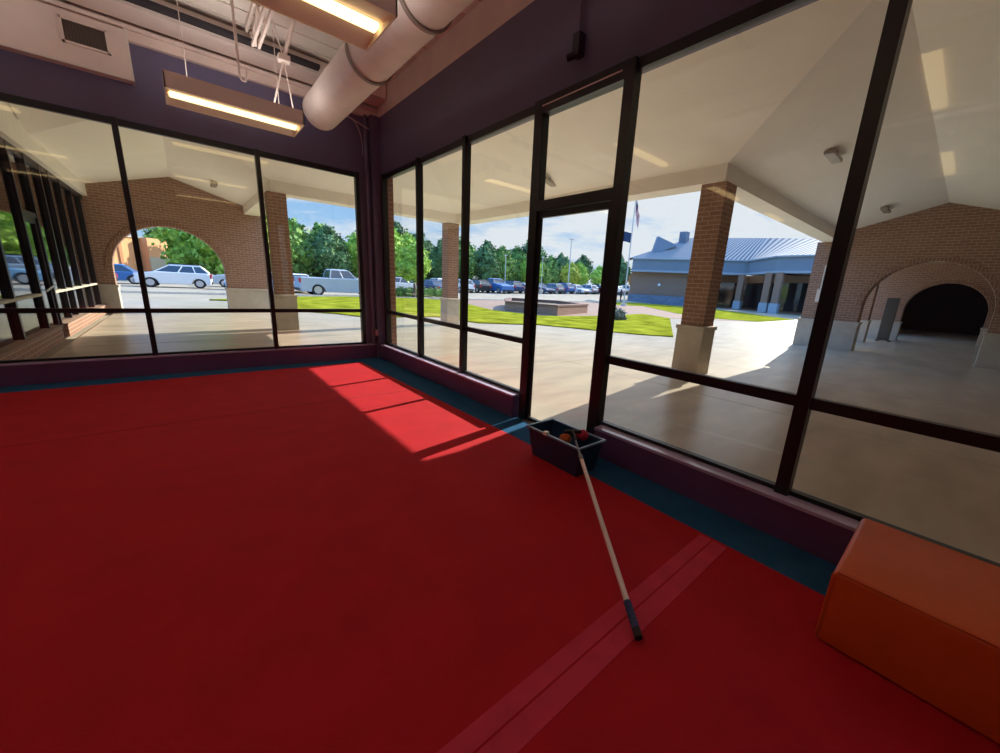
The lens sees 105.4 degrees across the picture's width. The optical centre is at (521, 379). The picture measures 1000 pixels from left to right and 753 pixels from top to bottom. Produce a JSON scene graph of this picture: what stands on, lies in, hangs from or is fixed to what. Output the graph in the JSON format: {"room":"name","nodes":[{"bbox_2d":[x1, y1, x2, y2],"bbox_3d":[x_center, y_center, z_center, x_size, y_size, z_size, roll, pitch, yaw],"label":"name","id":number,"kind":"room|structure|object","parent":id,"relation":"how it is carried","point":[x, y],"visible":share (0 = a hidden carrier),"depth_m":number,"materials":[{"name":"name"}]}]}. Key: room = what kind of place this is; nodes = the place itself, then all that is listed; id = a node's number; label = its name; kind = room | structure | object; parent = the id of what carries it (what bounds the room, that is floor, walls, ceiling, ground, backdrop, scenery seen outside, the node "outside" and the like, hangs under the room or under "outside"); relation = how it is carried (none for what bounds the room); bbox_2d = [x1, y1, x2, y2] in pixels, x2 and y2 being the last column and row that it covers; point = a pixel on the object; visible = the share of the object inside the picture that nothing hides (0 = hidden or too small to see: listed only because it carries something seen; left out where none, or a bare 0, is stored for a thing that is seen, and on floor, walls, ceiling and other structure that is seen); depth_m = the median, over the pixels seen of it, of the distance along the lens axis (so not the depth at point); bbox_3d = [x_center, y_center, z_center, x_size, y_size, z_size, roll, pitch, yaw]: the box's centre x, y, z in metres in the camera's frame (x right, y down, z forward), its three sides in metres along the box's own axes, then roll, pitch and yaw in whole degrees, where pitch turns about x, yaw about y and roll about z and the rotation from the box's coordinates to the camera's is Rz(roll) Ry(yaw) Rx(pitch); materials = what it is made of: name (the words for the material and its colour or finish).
{"room":"indoor play room","nodes":[
{"label":"indoor play room","id":0,"kind":"room"},
{"bbox_2d":[0,0,375,173],"bbox_3d":[-6.041,-2.110,3.814,9.200,4.500,0.220,-9,18,-40],"label":"wall","id":1,"kind":"structure","parent":0,"point":[144,103],"depth_m":4.71,"materials":[{"name":"purple paint"}]},
{"bbox_2d":[0,0,135,85],"bbox_3d":[-6.861,-3.386,2.459,6.115,0.525,0.175,-9,18,-40],"label":"duct","id":2,"kind":"object","parent":1,"relation":"attached to","point":[31,28],"visible":1,"depth_m":4.07,"materials":[{"name":"beige paint"}]},
{"bbox_2d":[0,92,366,363],"bbox_3d":[-4.385,-1.792,5.265,4.240,2.843,0.090,-9,18,-40],"label":"window","id":3,"kind":"structure","parent":1,"relation":"in","point":[115,123],"depth_m":5.05,"materials":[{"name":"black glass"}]},
{"bbox_2d":[0,343,376,386],"bbox_3d":[-5.994,-0.050,4.334,9.060,0.262,0.132,-9,18,-40],"label":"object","id":4,"kind":"structure","parent":1,"relation":"attached to","point":[41,372],"depth_m":5.21,"materials":[{"name":"purple paint"}]},
{"bbox_2d":[35,0,376,117],"bbox_3d":[-5.821,-3.799,3.311,9.080,0.140,0.110,-9,18,-40],"label":"trim","id":5,"kind":"structure","parent":1,"relation":"attached to","point":[136,36],"depth_m":4.77,"materials":[{"name":"beige paint"}]},
{"bbox_2d":[164,0,480,85],"bbox_3d":[-1.964,-2.855,-1.127,9.200,0.095,12.000,-9,18,-40],"label":"ceiling","id":6,"kind":"structure","parent":0,"point":[306,40],"depth_m":4.63,"materials":[{"name":"paint"}]},
{"bbox_2d":[125,0,319,70],"bbox_3d":[-5.848,-3.790,2.596,8.120,0.040,0.120,-9,18,-40],"label":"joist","id":7,"kind":"structure","parent":6,"relation":"attached to","point":[148,4],"depth_m":4.45,"materials":[{"name":"grey metal"}]},
{"bbox_2d":[162,0,304,136],"bbox_3d":[-3.233,-3.594,4.250,1.240,1.130,0.580,-9,18,-40],"label":"ceiling light","id":8,"kind":"object","parent":6,"relation":"hanging from","point":[181,91],"visible":0.98,"depth_m":4.25,"materials":[{"name":"beige"}]},
{"bbox_2d":[230,0,247,82],"bbox_3d":[-3.032,-3.685,4.080,0.026,0.850,0.098,9,15,24],"label":"rod","id":9,"kind":"object","parent":6,"relation":"hanging from","point":[231,1],"visible":1,"depth_m":4.07,"materials":[{"name":"beige metal"}]},
{"bbox_2d":[245,2,273,48],"bbox_3d":[0.344,-2.905,0.564,0.084,0.319,11.280,-9,18,-40],"label":"joist","id":10,"kind":"object","parent":6,"relation":"attached to","point":[260,12],"visible":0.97,"depth_m":4.22,"materials":[{"name":"beige metal"}]},
{"bbox_2d":[271,18,295,107],"bbox_3d":[-2.841,-3.729,4.535,0.290,0.984,0.298,-9,18,-40],"label":"bracket","id":11,"kind":"object","parent":6,"relation":"hanging from","point":[283,58],"visible":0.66,"depth_m":4.53,"materials":[{"name":"beige metal"}]},
{"bbox_2d":[248,0,397,50],"bbox_3d":[-1.470,-3.007,2.264,1.240,1.130,0.580,-9,18,-40],"label":"ceiling light","id":12,"kind":"object","parent":6,"relation":"hanging from","point":[358,23],"visible":1,"depth_m":2.65,"materials":[{"name":"beige"}]},
{"bbox_2d":[302,0,473,130],"bbox_3d":[0.591,-2.841,1.514,0.504,0.872,10.646,-9,18,-40],"label":"duct","id":13,"kind":"object","parent":6,"relation":"hanging from","point":[353,74],"visible":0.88,"depth_m":3.78,"materials":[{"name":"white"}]},
{"bbox_2d":[359,114,389,357],"bbox_3d":[-2.563,-2.336,6.619,0.385,3.970,0.275,-9,18,-40],"label":"wall","id":14,"kind":"structure","parent":0,"point":[370,182],"depth_m":6.55,"materials":[{"name":"purple paint"}]},
{"bbox_2d":[380,344,518,417],"bbox_3d":[-1.317,-0.133,5.717,0.180,0.262,3.930,-9,18,-40],"label":"baseboard","id":15,"kind":"structure","parent":14,"relation":"attached to","point":[505,401],"depth_m":5.08,"materials":[{"name":"purple paint"}]},
{"bbox_2d":[0,357,999,752],"bbox_3d":[-2.192,1.407,-0.069,9.220,0.050,12.000,-9,18,-40],"label":"floor","id":16,"kind":"structure","parent":0,"point":[373,573],"depth_m":1.83,"materials":[{"name":"red carpet"}]},
{"bbox_2d":[0,389,412,447],"bbox_3d":[-4.475,0.597,2.615,8.000,0.012,0.020,-9,18,-40],"label":"floor stripe","id":17,"kind":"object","parent":16,"relation":"on","point":[409,389],"depth_m":3.63,"materials":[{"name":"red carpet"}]},
{"bbox_2d":[526,418,605,476],"bbox_3d":[0.335,0.558,3.239,0.336,0.285,0.665,-9,18,-40],"label":"bucket","id":18,"kind":"object","parent":16,"relation":"on","point":[546,444],"visible":0.97,"depth_m":3.13,"materials":[{"name":"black plastic"}]},
{"bbox_2d":[437,534,726,752],"bbox_3d":[-0.476,1.236,0.920,4.330,0.012,0.160,-9,18,-40],"label":"floor stripe","id":19,"kind":"structure","parent":16,"relation":"on","point":[513,737],"depth_m":1.50,"materials":[{"name":"carpet"}]},
{"bbox_2d":[564,430,642,640],"bbox_3d":[0.482,0.758,2.372,0.142,0.318,1.645,2,14,-6],"label":"pole","id":20,"kind":"object","parent":16,"relation":"on","point":[633,621],"visible":1,"depth_m":1.99,"materials":[{"name":"beige"}]},
{"bbox_2d":[594,425,859,564],"bbox_3d":[2.907,1.266,0.993,0.180,0.262,6.770,-9,18,-40],"label":"wall","id":21,"kind":"structure","parent":16,"relation":"on","point":[826,534],"depth_m":2.53,"materials":[{"name":"purple paint"}]},
{"bbox_2d":[815,518,999,744],"bbox_3d":[2.292,1.174,1.032,0.689,0.356,2.267,-9,18,-40],"label":"bench","id":22,"kind":"object","parent":16,"relation":"on","point":[922,615],"visible":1,"depth_m":1.49,"materials":[{"name":"orange plastic"}]},
{"bbox_2d":[376,0,817,177],"bbox_3d":[1.500,-2.872,2.102,0.200,1.395,12.200,-9,18,-40],"label":"wall","id":23,"kind":"structure","parent":0,"point":[503,57],"depth_m":3.77,"materials":[{"name":"purple paint"}]},
{"bbox_2d":[66,0,386,106],"bbox_3d":[-5.649,-3.930,3.083,9.080,0.180,0.390,-9,18,-40],"label":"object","id":24,"kind":"structure","parent":23,"relation":"attached to","point":[124,10],"depth_m":4.58,"materials":[{"name":"beige paint"}]},
{"bbox_2d":[380,105,534,392],"bbox_3d":[-1.151,-1.621,5.298,0.090,2.843,3.795,-9,18,-40],"label":"window","id":25,"kind":"structure","parent":23,"relation":"in","point":[465,143],"depth_m":5.08,"materials":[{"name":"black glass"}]},
{"bbox_2d":[566,0,585,61],"bbox_3d":[0.446,-2.979,3.075,0.122,0.706,0.124,-9,18,-40],"label":"conduit","id":26,"kind":"object","parent":23,"relation":"attached to","point":[578,47],"visible":1,"depth_m":3.10,"materials":[{"name":"black metal"}]},
{"bbox_2d":[518,55,641,434],"bbox_3d":[0.430,-0.964,3.554,0.160,3.115,1.085,-9,18,-40],"label":"door","id":27,"kind":"structure","parent":23,"relation":"in","point":[626,74],"depth_m":3.31,"materials":[{"name":"black metal"}]},
{"bbox_2d":[599,0,999,566],"bbox_3d":[2.820,-0.307,0.857,0.090,2.843,6.236,-9,18,-40],"label":"window","id":28,"kind":"structure","parent":23,"relation":"in","point":[804,400],"depth_m":2.13,"materials":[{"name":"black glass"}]},
{"bbox_3d":[-12.328,-0.578,5.666,6.900,0.030,10.000,-9,18,-40],"label":"floor","id":29,"kind":"structure","parent":0,"visible":0},
{"bbox_2d":[0,137,107,359],"bbox_3d":[-9.366,-2.546,7.471,0.405,3.240,9.580,-9,18,-40],"label":"wall","id":30,"kind":"structure","parent":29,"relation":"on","point":[46,260],"depth_m":6.76,"materials":[{"name":"black metal"}]},
{"bbox_2d":[0,104,86,195],"bbox_3d":[-9.229,-4.332,7.051,0.350,0.440,9.600,-9,18,-40],"label":"beam","id":31,"kind":"structure","parent":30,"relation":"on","point":[12,130],"depth_m":6.88,"materials":[{"name":"beige paint"}]},
{"label":"outside","id":32,"kind":"structure","parent":0,"visible":0},
{"bbox_2d":[209,296,672,336],"bbox_3d":[-3.397,-3.945,21.249,22.548,0.065,16.008,7,14,17],"label":"lawn","id":33,"kind":"structure","parent":32,"point":[637,324],"depth_m":17.74,"materials":[{"name":"green plant"}]},
{"bbox_2d":[615,306,626,319],"bbox_3d":[4.857,-3.258,19.381,1.268,1.032,1.037,-9,18,-40],"label":"shrub","id":34,"kind":"object","parent":33,"relation":"on","point":[619,314],"visible":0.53,"depth_m":19.13,"materials":[{"name":"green plant"}]},
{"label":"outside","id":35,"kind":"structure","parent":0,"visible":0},
{"bbox_2d":[616,302,793,321],"bbox_3d":[15.619,-7.230,38.845,12.441,0.060,29.444,4,14,3],"label":"lawn strip","id":36,"kind":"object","parent":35,"point":[719,314],"visible":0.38,"depth_m":32.49,"materials":[{"name":"green plant"}]},
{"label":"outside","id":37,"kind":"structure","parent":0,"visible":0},
{"bbox_2d":[36,278,801,358],"bbox_3d":[-10.237,-22.760,89.983,220.000,2.960,260.000,-9,18,-40],"label":"parking lot","id":38,"kind":"structure","parent":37,"point":[125,284],"depth_m":27.96,"materials":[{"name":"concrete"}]},
{"bbox_2d":[114,264,139,283],"bbox_3d":[-31.314,-8.063,28.785,4.740,1.446,1.844,-7,17,-36],"label":"sedan","id":39,"kind":"object","parent":38,"relation":"on","point":[124,272],"visible":0.24,"depth_m":28.74,"materials":[{"name":"blue paint"}]},
{"bbox_2d":[114,236,168,271],"bbox_3d":[-61.628,-14.528,40.772,37.000,4.950,32.300,-9,18,-40],"label":"building","id":40,"kind":"structure","parent":38,"relation":"on","point":[124,254],"depth_m":49.87,"materials":[{"name":"beige"}]},
{"bbox_2d":[133,263,212,288],"bbox_3d":[-25.333,-7.620,27.807,4.240,1.696,1.884,-7,17,-36],"label":"suv","id":41,"kind":"object","parent":38,"relation":"on","point":[173,273],"visible":0.94,"depth_m":27.31,"materials":[{"name":"white paint"}]},
{"bbox_2d":[143,227,216,274],"bbox_3d":[-37.125,-16.870,42.880,8.646,11.504,9.287,6,14,13],"label":"broadleaf tree","id":42,"kind":"object","parent":38,"relation":"on","point":[178,250],"visible":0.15,"depth_m":40.68,"materials":[{"name":"green plant"}]},
{"bbox_2d":[212,274,225,286],"bbox_3d":[-24.772,-9.032,33.660,4.240,1.696,1.884,-8,18,-38],"label":"suv","id":43,"kind":"object","parent":38,"relation":"on","point":[217,279],"visible":0.19,"depth_m":32.03,"materials":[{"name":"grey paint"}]},
{"bbox_2d":[180,221,269,274],"bbox_3d":[-31.681,-16.008,41.353,8.993,11.140,8.373,4,14,4],"label":"broadleaf tree","id":44,"kind":"object","parent":38,"relation":"on","point":[206,254],"visible":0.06,"depth_m":39.77,"materials":[{"name":"green plant"}]},
{"bbox_2d":[270,219,301,271],"bbox_3d":[-30.826,-16.405,45.438,8.256,10.024,8.166,11,16,29],"label":"broadleaf tree","id":45,"kind":"object","parent":38,"relation":"on","point":[292,245],"visible":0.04,"depth_m":46.87,"materials":[{"name":"green plant"}]},
{"bbox_2d":[288,218,318,276],"bbox_3d":[-36.678,-21.172,62.890,8.390,10.299,8.482,10,15,24],"label":"broadleaf tree","id":46,"kind":"object","parent":38,"relation":"on","point":[303,265],"visible":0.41,"depth_m":61.29,"materials":[{"name":"green plant"}]},
{"bbox_2d":[293,269,358,294],"bbox_3d":[-13.885,-7.373,28.911,5.740,1.915,2.004,-9,18,-40],"label":"pickup truck","id":47,"kind":"object","parent":38,"relation":"on","point":[333,280],"visible":0.7,"depth_m":27.76,"materials":[{"name":"grey paint"}]},
{"bbox_2d":[308,222,343,276],"bbox_3d":[-35.856,-22.652,68.749,8.247,10.913,9.594,0,14,-12],"label":"broadleaf tree","id":48,"kind":"object","parent":38,"relation":"on","point":[316,226],"visible":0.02,"depth_m":66.90,"materials":[{"name":"green plant"}]},
{"bbox_2d":[306,223,353,276],"bbox_3d":[-32.275,-20.937,63.504,7.096,9.829,7.437,10,15,26],"label":"broadleaf tree","id":49,"kind":"object","parent":38,"relation":"on","point":[329,253],"visible":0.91,"depth_m":62.21,"materials":[{"name":"green plant"}]},
{"bbox_2d":[342,231,357,278],"bbox_3d":[-28.482,-21.940,68.174,7.858,9.734,7.316,14,17,37],"label":"broadleaf tree","id":50,"kind":"object","parent":38,"relation":"on","point":[351,245],"visible":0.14,"depth_m":66.37,"materials":[{"name":"green plant"}]},
{"bbox_2d":[120,290,589,301],"bbox_3d":[-15.454,-5.459,24.572,64.000,0.120,0.300,-9,18,-40],"label":"curb","id":51,"kind":"object","parent":38,"relation":"on","point":[121,291],"depth_m":22.20,"materials":[{"name":"concrete"}]},
{"bbox_2d":[394,227,409,275],"bbox_3d":[-17.486,-16.196,49.773,7.038,8.718,6.553,-5,16,-30],"label":"broadleaf tree","id":52,"kind":"object","parent":38,"relation":"on","point":[397,239],"visible":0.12,"depth_m":48.31,"materials":[{"name":"green plant"}]},
{"bbox_2d":[394,220,415,238],"bbox_3d":[-27.373,-27.144,81.275,9.982,13.304,9.503,3,14,-2],"label":"broadleaf tree","id":53,"kind":"object","parent":38,"relation":"on","point":[400,228],"visible":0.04,"depth_m":79.73,"materials":[{"name":"green plant"}]},
{"bbox_2d":[395,276,416,288],"bbox_3d":[-13.102,-9.755,39.072,4.240,1.696,1.884,-8,18,-38],"label":"suv","id":54,"kind":"object","parent":38,"relation":"on","point":[399,281],"visible":0.26,"depth_m":38.72,"materials":[{"name":"white paint"}]},
{"bbox_2d":[397,286,416,296],"bbox_3d":[-10.005,-7.617,33.349,2.192,1.279,1.232,-9,18,-40],"label":"shrub","id":55,"kind":"object","parent":38,"relation":"on","point":[408,292],"visible":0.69,"depth_m":33.01,"materials":[{"name":"green plant"}]},
{"bbox_2d":[395,241,431,296],"bbox_3d":[-9.238,-9.502,32.842,3.186,4.816,3.273,4,14,2],"label":"tree","id":56,"kind":"object","parent":38,"relation":"on","point":[406,265],"visible":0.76,"depth_m":31.75,"materials":[{"name":"green plant"}]},
{"bbox_2d":[400,230,427,283],"bbox_3d":[-17.066,-18.106,57.651,6.843,8.476,6.371,13,17,34],"label":"broadleaf tree","id":57,"kind":"object","parent":38,"relation":"on","point":[409,238],"visible":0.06,"depth_m":56.55,"materials":[{"name":"green plant"}]},
{"bbox_2d":[415,232,434,279],"bbox_3d":[-22.052,-27.067,84.523,8.613,11.931,9.028,-10,19,-43],"label":"broadleaf tree","id":58,"kind":"object","parent":38,"relation":"on","point":[427,243],"visible":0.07,"depth_m":82.80,"materials":[{"name":"green plant"}]},
{"bbox_2d":[424,280,441,288],"bbox_3d":[-10.195,-10.488,42.827,4.740,1.446,1.844,14,17,37],"label":"sedan","id":59,"kind":"object","parent":38,"relation":"on","point":[432,283],"visible":0.44,"depth_m":41.76,"materials":[{"name":"blue paint"}]},
{"bbox_2d":[427,238,441,279],"bbox_3d":[-16.563,-23.922,77.806,6.943,9.618,7.277,1,14,-8],"label":"broadleaf tree","id":60,"kind":"object","parent":38,"relation":"on","point":[435,256],"visible":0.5,"depth_m":75.65,"materials":[{"name":"green plant"}]},
{"bbox_2d":[458,245,476,278],"bbox_3d":[-12.999,-25.226,84.312,7.521,9.132,7.439,16,18,41],"label":"broadleaf tree","id":61,"kind":"object","parent":38,"relation":"on","point":[472,263],"visible":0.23,"depth_m":82.98,"materials":[{"name":"green plant"}]},
{"bbox_2d":[471,279,491,292],"bbox_3d":[-5.955,-12.498,50.694,1.884,1.696,4.240,-9,18,-40],"label":"suv","id":62,"kind":"object","parent":38,"relation":"on","point":[480,285],"visible":0.71,"depth_m":49.25,"materials":[{"name":"black paint"}]},
{"bbox_2d":[473,244,501,279],"bbox_3d":[-7.768,-25.388,85.244,7.102,9.386,6.776,6,14,9],"label":"broadleaf tree","id":63,"kind":"object","parent":38,"relation":"on","point":[487,266],"visible":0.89,"depth_m":83.53,"materials":[{"name":"green plant"}]},
{"bbox_2d":[481,278,513,293],"bbox_3d":[-3.587,-12.829,51.889,2.004,1.915,5.740,-9,18,-40],"label":"pickup truck","id":64,"kind":"object","parent":38,"relation":"on","point":[497,284],"visible":0.75,"depth_m":50.37,"materials":[{"name":"blue paint"}]},
{"bbox_2d":[493,245,517,281],"bbox_3d":[-5.143,-26.825,90.493,8.009,9.724,7.922,11,16,30],"label":"broadleaf tree","id":65,"kind":"object","parent":38,"relation":"on","point":[501,251],"visible":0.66,"depth_m":88.44,"materials":[{"name":"green plant"}]},
{"bbox_2d":[505,280,524,292],"bbox_3d":[-1.664,-13.168,53.919,1.884,1.696,4.240,-9,18,-40],"label":"suv","id":66,"kind":"object","parent":38,"relation":"on","point":[518,286],"visible":0.6,"depth_m":52.57,"materials":[{"name":"blue paint"}]},
{"bbox_2d":[508,245,526,282],"bbox_3d":[-1.882,-31.651,106.425,9.313,11.300,9.482,8,15,20],"label":"broadleaf tree","id":67,"kind":"object","parent":38,"relation":"on","point":[516,254],"visible":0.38,"depth_m":104.00,"materials":[{"name":"green plant"}]},
{"bbox_2d":[520,260,543,282],"bbox_3d":[2.640,-27.444,96.181,6.498,8.645,6.979,6,14,10],"label":"broadleaf tree","id":68,"kind":"object","parent":38,"relation":"on","point":[523,270],"visible":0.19,"depth_m":94.88,"materials":[{"name":"green plant"}]},
{"bbox_2d":[519,240,547,263],"bbox_3d":[2.700,-33.361,109.107,10.252,13.664,9.760,-7,17,-36],"label":"broadleaf tree","id":69,"kind":"object","parent":38,"relation":"on","point":[525,246],"visible":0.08,"depth_m":106.84,"materials":[{"name":"green plant"}]},
{"bbox_2d":[539,262,552,284],"bbox_3d":[5.518,-27.483,100.615,5.362,7.095,6.238,6,14,13],"label":"broadleaf tree","id":70,"kind":"object","parent":38,"relation":"on","point":[546,278],"visible":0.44,"depth_m":99.11,"materials":[{"name":"green plant"}]},
{"bbox_2d":[546,261,561,283],"bbox_3d":[8.190,-28.914,104.948,6.162,7.481,6.095,0,14,-11],"label":"broadleaf tree","id":71,"kind":"object","parent":38,"relation":"on","point":[554,269],"visible":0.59,"depth_m":103.45,"materials":[{"name":"green plant"}]},
{"bbox_2d":[546,283,564,293],"bbox_3d":[4.701,-14.223,59.298,1.784,1.516,4.140,-9,18,-40],"label":"hatchback","id":72,"kind":"object","parent":38,"relation":"on","point":[560,288],"visible":0.61,"depth_m":58.00,"materials":[{"name":"grey paint"}]},
{"bbox_2d":[556,256,571,283],"bbox_3d":[12.348,-30.420,108.209,6.823,9.093,6.495,-2,15,-19],"label":"broadleaf tree","id":73,"kind":"object","parent":38,"relation":"on","point":[565,260],"visible":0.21,"depth_m":106.37,"materials":[{"name":"green plant"}]},
{"bbox_2d":[558,282,575,293],"bbox_3d":[6.483,-14.728,61.154,1.884,1.696,4.240,-9,18,-40],"label":"suv","id":74,"kind":"object","parent":38,"relation":"on","point":[571,288],"visible":0.57,"depth_m":59.75,"materials":[{"name":"blue paint"}]},
{"bbox_2d":[559,261,580,292],"bbox_3d":[8.936,-18.267,67.873,3.941,5.509,4.508,-1,14,-16],"label":"tree","id":75,"kind":"object","parent":38,"relation":"on","point":[574,276],"visible":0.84,"depth_m":66.63,"materials":[{"name":"green plant"}]},
{"bbox_2d":[576,262,588,284],"bbox_3d":[16.777,-30.796,112.297,6.492,8.083,6.449,2,14,-3],"label":"broadleaf tree","id":76,"kind":"object","parent":38,"relation":"on","point":[583,270],"visible":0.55,"depth_m":110.75,"materials":[{"name":"green plant"}]},
{"bbox_2d":[574,254,593,284],"bbox_3d":[18.005,-32.838,115.694,7.824,10.427,7.448,7,14,15],"label":"broadleaf tree","id":77,"kind":"object","parent":38,"relation":"on","point":[583,259],"visible":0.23,"depth_m":114.29,"materials":[{"name":"green plant"}]},
{"bbox_2d":[576,284,598,293],"bbox_3d":[10.920,-15.338,64.528,1.784,1.516,4.140,-9,18,-40],"label":"hatchback","id":78,"kind":"object","parent":38,"relation":"on","point":[594,289],"visible":0.56,"depth_m":63.24,"materials":[{"name":"grey paint"}]},
{"bbox_2d":[587,265,602,283],"bbox_3d":[14.528,-19.035,72.144,4.623,5.255,4.069,-9,18,-40],"label":"tree","id":79,"kind":"object","parent":38,"relation":"on","point":[596,275],"visible":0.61,"depth_m":70.93,"materials":[{"name":"green plant"}]},
{"bbox_2d":[618,256,631,285],"bbox_3d":[29.753,-32.080,114.388,7.911,10.544,7.531,16,19,42],"label":"broadleaf tree","id":80,"kind":"object","parent":38,"relation":"on","point":[623,268],"visible":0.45,"depth_m":112.16,"materials":[{"name":"green plant"}]},
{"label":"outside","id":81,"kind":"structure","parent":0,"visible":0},
{"bbox_2d":[459,300,754,321],"bbox_3d":[6.664,-5.591,30.228,24.200,0.042,20.200,-9,18,-40],"label":"paving","id":82,"kind":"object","parent":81,"point":[499,305],"visible":0.26,"depth_m":28.00,"materials":[{"name":"beige concrete"}]},
{"bbox_2d":[504,297,588,315],"bbox_3d":[1.453,-4.627,23.939,5.479,0.560,8.240,4,14,4],"label":"brick planter","id":83,"kind":"object","parent":82,"relation":"on","point":[546,307],"visible":0.8,"depth_m":21.39,"materials":[{"name":"brown brick"}]},
{"bbox_2d":[621,201,635,305],"bbox_3d":[10.652,-12.634,37.478,0.580,10.600,0.580,-9,18,-40],"label":"flagpole","id":84,"kind":"object","parent":82,"relation":"on","point":[623,303],"visible":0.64,"depth_m":37.74,"materials":[{"name":"silver metal"}]},
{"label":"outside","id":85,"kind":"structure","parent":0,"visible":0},
{"bbox_2d":[50,300,999,562],"bbox_3d":[14.627,-0.786,12.533,57.000,0.020,45.400,-9,18,-40],"label":"sidewalk","id":86,"kind":"structure","parent":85,"point":[954,501],"depth_m":6.10,"materials":[{"name":"concrete"}]},
{"bbox_2d":[81,177,269,308],"bbox_3d":[-10.963,-4.375,12.356,4.460,4.280,0.530,-9,18,-40],"label":"wall","id":87,"kind":"structure","parent":86,"relation":"on","point":[236,238],"depth_m":11.97,"materials":[{"name":"brown brick"}]},
{"bbox_2d":[264,191,299,329],"bbox_3d":[-6.104,-2.938,9.667,0.520,3.300,0.520,-9,18,-40],"label":"brick column","id":88,"kind":"structure","parent":86,"relation":"on","point":[285,297],"depth_m":9.50,"materials":[{"name":"brick"}]},
{"bbox_2d":[387,178,396,344],"bbox_3d":[-2.473,-1.967,6.964,0.100,3.100,0.540,-9,18,-40],"label":"brick pier","id":89,"kind":"structure","parent":86,"relation":"on","point":[389,181],"depth_m":6.71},
{"bbox_2d":[440,222,459,323],"bbox_3d":[-2.432,-3.544,12.948,0.520,3.300,0.520,-9,18,-40],"label":"brick column","id":90,"kind":"structure","parent":86,"relation":"on","point":[449,299],"depth_m":12.79,"materials":[{"name":"brick"}]},
{"bbox_2d":[289,184,460,225],"bbox_3d":[-3.852,-5.071,11.124,5.100,0.380,0.450,-9,18,-40],"label":"beam","id":91,"kind":"structure","parent":90,"relation":"on","point":[300,192],"depth_m":10.19,"materials":[{"name":"beige paint"}]},
{"bbox_2d":[671,181,736,373],"bbox_3d":[3.320,-1.746,6.947,0.540,3.300,0.540,-9,18,-40],"label":"brick column","id":92,"kind":"structure","parent":86,"relation":"on","point":[695,333],"depth_m":6.78,"materials":[{"name":"brick"}]},
{"bbox_2d":[627,231,820,313],"bbox_3d":[30.398,-13.724,47.157,15.599,10.200,33.943,-9,18,-40],"label":"building","id":93,"kind":"structure","parent":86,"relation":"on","point":[780,269],"depth_m":49.37,"materials":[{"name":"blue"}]},
{"bbox_2d":[678,231,689,242],"bbox_3d":[23.486,-20.477,55.011,1.000,1.600,1.000,-9,18,-40],"label":"roof vent","id":94,"kind":"object","parent":93,"relation":"attached to","point":[684,236],"depth_m":54.66,"materials":[{"name":"blue metal"}]},
{"bbox_2d":[792,242,831,345],"bbox_3d":[9.770,-2.794,12.640,0.690,3.300,0.575,-9,18,-40],"label":"engaged column","id":95,"kind":"structure","parent":86,"relation":"on","point":[804,325],"depth_m":12.50,"materials":[{"name":"brown brick"}]},
{"bbox_2d":[856,283,879,341],"bbox_3d":[13.607,-3.365,14.979,0.620,3.700,0.620,-9,18,-40],"label":"brick column","id":96,"kind":"structure","parent":86,"relation":"on","point":[867,311],"depth_m":14.91,"materials":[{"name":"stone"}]},
{"bbox_2d":[875,298,900,341],"bbox_3d":[15.273,-2.490,15.820,0.500,1.780,0.440,-9,18,-40],"label":"panel","id":97,"kind":"object","parent":86,"relation":"on","point":[892,304],"visible":1,"depth_m":15.80,"materials":[{"name":"grey"}]},
{"bbox_2d":[827,202,999,369],"bbox_3d":[11.469,-2.685,10.658,0.580,4.220,4.610,-9,18,-40],"label":"wall","id":98,"kind":"structure","parent":86,"relation":"on","point":[968,236],"depth_m":10.51,"materials":[{"name":"brown brick"}]},
{"bbox_2d":[82,323,998,466],"bbox_3d":[-2.384,-1.141,10.117,24.446,0.003,9.679,7,14,15],"label":"trim","id":99,"kind":"structure","parent":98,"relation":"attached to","point":[259,323],"depth_m":6.93,"materials":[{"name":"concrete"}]},
{"bbox_2d":[866,262,994,348],"bbox_3d":[17.273,-3.555,15.487,0.580,4.220,4.460,-9,18,-40],"label":"brick archway","id":100,"kind":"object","parent":86,"relation":"on","point":[904,284],"depth_m":15.87,"materials":[{"name":"brown brick"}]},
{"bbox_2d":[900,283,987,334],"bbox_3d":[27.302,-4.818,23.942,0.200,3.700,4.550,-9,18,-40],"label":"arched opening","id":101,"kind":"structure","parent":86,"relation":"on","point":[950,307],"depth_m":24.15,"materials":[{"name":"grey"}]},
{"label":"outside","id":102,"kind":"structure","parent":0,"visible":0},
{"bbox_2d":[8,0,999,228],"bbox_3d":[0.291,-4.957,9.607,17.500,0.810,18.000,-9,18,-40],"label":"ceiling","id":103,"kind":"structure","parent":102,"point":[767,100],"depth_m":6.03,"materials":[{"name":"beige paint"}]},
{"bbox_2d":[243,180,291,215],"bbox_3d":[-7.565,-5.280,11.143,0.450,0.380,5.400,-9,18,-40],"label":"beam","id":104,"kind":"structure","parent":103,"relation":"attached to","point":[251,207],"depth_m":9.55,"materials":[{"name":"beige paint"}]},
{"bbox_2d":[456,168,701,224],"bbox_3d":[0.642,-4.436,9.560,0.450,0.380,7.950,-9,18,-40],"label":"beam","id":105,"kind":"structure","parent":103,"relation":"attached to","point":[687,181],"depth_m":7.46,"materials":[{"name":"beige paint"}]},
{"bbox_2d":[698,163,835,241],"bbox_3d":[6.500,-4.012,9.153,8.700,0.380,0.450,-9,18,-40],"label":"beam","id":106,"kind":"structure","parent":103,"relation":"attached to","point":[751,193],"depth_m":7.76,"materials":[{"name":"beige paint"}]},
{"bbox_2d":[823,149,842,163],"bbox_3d":[5.215,-3.756,6.357,0.600,0.115,0.140,-9,18,-40],"label":"light","id":107,"kind":"object","parent":103,"relation":"attached to","point":[833,156],"visible":1,"depth_m":6.29,"materials":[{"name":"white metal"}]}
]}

